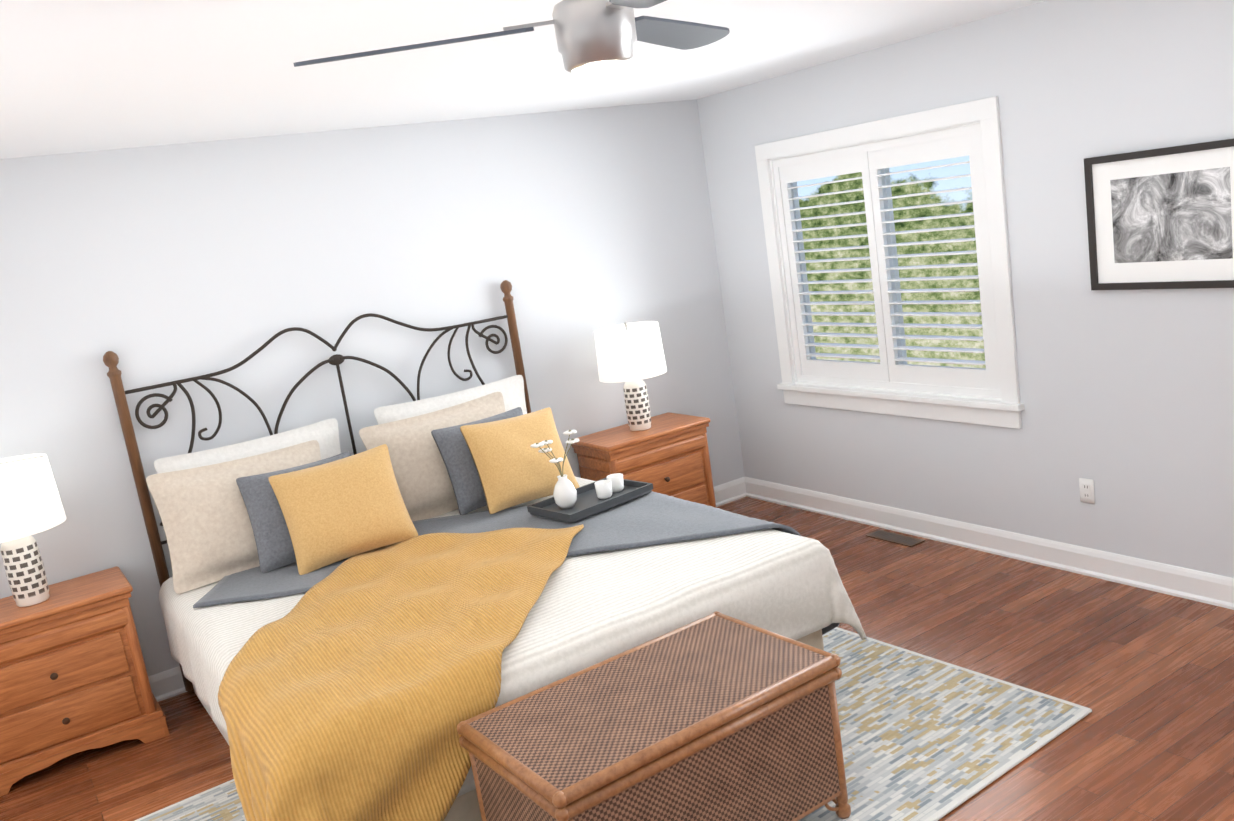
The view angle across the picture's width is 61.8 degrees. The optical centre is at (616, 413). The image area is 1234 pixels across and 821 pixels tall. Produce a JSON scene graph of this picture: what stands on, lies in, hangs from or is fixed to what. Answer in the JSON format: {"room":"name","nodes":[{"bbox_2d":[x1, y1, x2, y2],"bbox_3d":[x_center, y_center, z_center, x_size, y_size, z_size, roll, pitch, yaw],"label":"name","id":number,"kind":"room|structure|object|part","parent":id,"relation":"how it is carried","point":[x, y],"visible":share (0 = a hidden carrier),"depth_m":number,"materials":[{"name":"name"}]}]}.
{"room":"bedroom","nodes":[
{"label":"bedroom","id":0,"kind":"room"},
{"bbox_2d":[0,99,744,675],"bbox_3d":[-1.547,-0.106,5.229,5.560,2.520,0.150,-15,13,-31],"label":"wall","id":1,"kind":"structure","parent":0,"point":[170,263],"depth_m":5.15,"materials":[{"name":"white paint"}]},
{"bbox_2d":[148,477,745,701],"bbox_3d":[-1.325,1.064,5.383,5.260,0.125,0.028,-15,13,-31],"label":"baseboard","id":2,"kind":"structure","parent":1,"relation":"attached to","point":[166,684],"depth_m":4.91,"materials":[{"name":"white"}]},
{"bbox_2d":[0,0,1045,158],"bbox_3d":[-0.856,-0.883,1.790,7.610,0.100,6.520,-15,13,-31],"label":"ceiling","id":3,"kind":"structure","parent":0,"point":[76,76],"depth_m":3.57,"materials":[{"name":"white paint"}]},
{"bbox_2d":[293,0,729,75],"bbox_3d":[0.030,-0.892,2.160,1.178,0.281,1.058,-15,13,-31],"label":"ceiling fan","id":4,"kind":"object","parent":3,"relation":"hanging from","point":[595,37],"visible":1,"depth_m":2.23,"materials":[{"name":"silver metal"}]},
{"bbox_2d":[0,497,1233,820],"bbox_3d":[-0.477,1.661,2.289,7.610,0.100,6.520,-15,13,-31],"label":"floor","id":5,"kind":"structure","parent":0,"point":[1144,675],"depth_m":4.06,"materials":[{"name":"brown wood"}]},
{"bbox_2d":[0,566,169,796],"bbox_3d":[-2.405,1.126,4.406,0.725,0.690,0.433,-15,13,-31],"label":"nightstand","id":6,"kind":"object","parent":5,"relation":"on","point":[74,678],"visible":0.98,"depth_m":4.28,"materials":[{"name":"brown wood"}]},
{"bbox_2d":[0,453,65,606],"bbox_3d":[-2.497,0.487,4.276,0.390,0.624,0.390,-15,13,-31],"label":"lamp","id":7,"kind":"object","parent":6,"relation":"on","point":[30,502],"visible":1,"depth_m":4.23,"materials":[{"name":"ceramic"}]},
{"bbox_2d":[134,627,1091,820],"bbox_3d":[-0.163,1.295,3.617,3.000,0.012,2.120,-16,13,-33],"label":"rug","id":8,"kind":"object","parent":5,"relation":"on","point":[925,738],"visible":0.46,"depth_m":3.62,"materials":[{"name":"multicoloured fabric"}]},
{"bbox_2d":[103,280,866,820],"bbox_3d":[-0.707,0.405,4.227,2.333,1.638,2.492,-15,13,-31],"label":"bed","id":9,"kind":"object","parent":8,"relation":"on","point":[361,636],"visible":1,"depth_m":3.98,"materials":[{"name":"beige fabric"}]},
{"bbox_3d":[-1.319,0.291,5.269,2.066,1.638,0.066,-15,13,-31],"label":"headboard","id":10,"kind":"part","parent":9,"relation":"part of","materials":[{"name":"brown metal"}]},
{"bbox_2d":[431,407,549,515],"bbox_3d":[-0.618,0.227,5.105,0.530,0.414,0.233,-15,13,-31],"label":"pillow","id":11,"kind":"object","parent":9,"relation":"on","point":[453,467],"depth_m":4.98,"materials":[{"name":"fabric"}]},
{"bbox_2d":[192,489,843,649],"bbox_3d":[-0.563,0.872,4.404,2.093,0.593,2.151,-15,13,-31],"label":"blanket","id":12,"kind":"object","parent":9,"relation":"on","point":[653,554],"depth_m":4.01,"materials":[{"name":"fabric"}]},
{"bbox_2d":[527,430,652,522],"bbox_3d":[-0.144,0.242,4.757,0.500,0.356,0.320,-17,14,-39],"label":"tray","id":13,"kind":"object","parent":9,"relation":"on","point":[568,502],"visible":1,"depth_m":4.72,"materials":[{"name":"grey"}]},
{"bbox_2d":[457,611,850,820],"bbox_3d":[0.136,1.069,3.095,1.014,0.536,0.582,-16,13,-32],"label":"wicker trunk","id":14,"kind":"object","parent":8,"relation":"on","point":[716,716],"visible":1,"depth_m":2.95,"materials":[{"name":"wicker"}]},
{"bbox_2d":[572,412,715,507],"bbox_3d":[0.184,0.423,6.018,0.725,0.690,0.433,-15,13,-31],"label":"nightstand","id":15,"kind":"object","parent":5,"relation":"on","point":[667,453],"visible":0.44,"depth_m":5.87,"materials":[{"name":"brown wood"}]},
{"bbox_2d":[594,321,666,430],"bbox_3d":[0.092,-0.216,5.888,0.390,0.624,0.390,-15,13,-31],"label":"lamp","id":16,"kind":"object","parent":15,"relation":"on","point":[631,355],"visible":1,"depth_m":5.73,"materials":[{"name":"fabric"}]},
{"bbox_2d":[866,529,924,546],"bbox_3d":[1.496,0.670,5.553,0.110,0.006,0.320,-15,13,-31],"label":"floor vent","id":17,"kind":"object","parent":5,"relation":"in","point":[900,539],"visible":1,"depth_m":5.54,"materials":[{"name":"brown metal"}]},
{"bbox_2d":[697,0,1233,577],"bbox_3d":[2.419,-0.449,3.960,0.150,2.520,6.520,-15,13,-31],"label":"wall","id":18,"kind":"structure","parent":0,"point":[1127,398],"depth_m":4.55,"materials":[{"name":"white paint"}]},
{"bbox_2d":[755,96,1024,428],"bbox_3d":[1.401,-0.749,5.422,0.195,1.520,1.670,-15,13,-31],"label":"window","id":19,"kind":"structure","parent":18,"relation":"in","point":[1009,407],"depth_m":5.27,"materials":[{"name":"white wood"}]},
{"bbox_3d":[1.452,-0.778,5.453,0.035,1.286,1.426,-15,13,-31],"label":"window sash","id":20,"kind":"part","parent":19,"relation":"part of","materials":[{"name":"white wood"}]},
{"bbox_2d":[772,123,1000,398],"bbox_3d":[1.381,-0.759,5.409,0.056,1.286,1.426,-15,13,-31],"label":"window shutter","id":21,"kind":"object","parent":19,"relation":"attached to","point":[869,161],"visible":1,"depth_m":5.34,"materials":[{"name":"white wood"}]},
{"bbox_2d":[745,477,1233,609],"bbox_3d":[2.519,0.734,4.143,0.028,0.125,6.220,-15,13,-31],"label":"baseboard","id":22,"kind":"structure","parent":18,"relation":"attached to","point":[1200,586],"depth_m":5.01,"materials":[{"name":"white"}]},
{"bbox_2d":[1079,478,1094,503],"bbox_3d":[2.114,0.348,4.643,0.008,0.114,0.070,-15,13,-31],"label":"electrical outlet","id":23,"kind":"object","parent":18,"relation":"attached to","point":[1086,486],"visible":1,"depth_m":4.64,"materials":[{"name":"white plastic"}]},
{"bbox_2d":[1084,138,1233,289],"bbox_3d":[2.169,-0.765,4.053,0.022,0.550,0.680,-15,13,-31],"label":"picture frame","id":24,"kind":"object","parent":18,"relation":"attached to","point":[1161,218],"visible":1,"depth_m":4.07,"materials":[{"name":"grey"}]},
{"label":"outside","id":25,"kind":"structure","parent":0,"visible":0},
{"bbox_2d":[797,156,985,367],"bbox_3d":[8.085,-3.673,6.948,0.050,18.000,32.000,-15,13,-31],"label":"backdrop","id":26,"kind":"structure","parent":25,"point":[949,171],"depth_m":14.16,"materials":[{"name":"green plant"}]}
]}

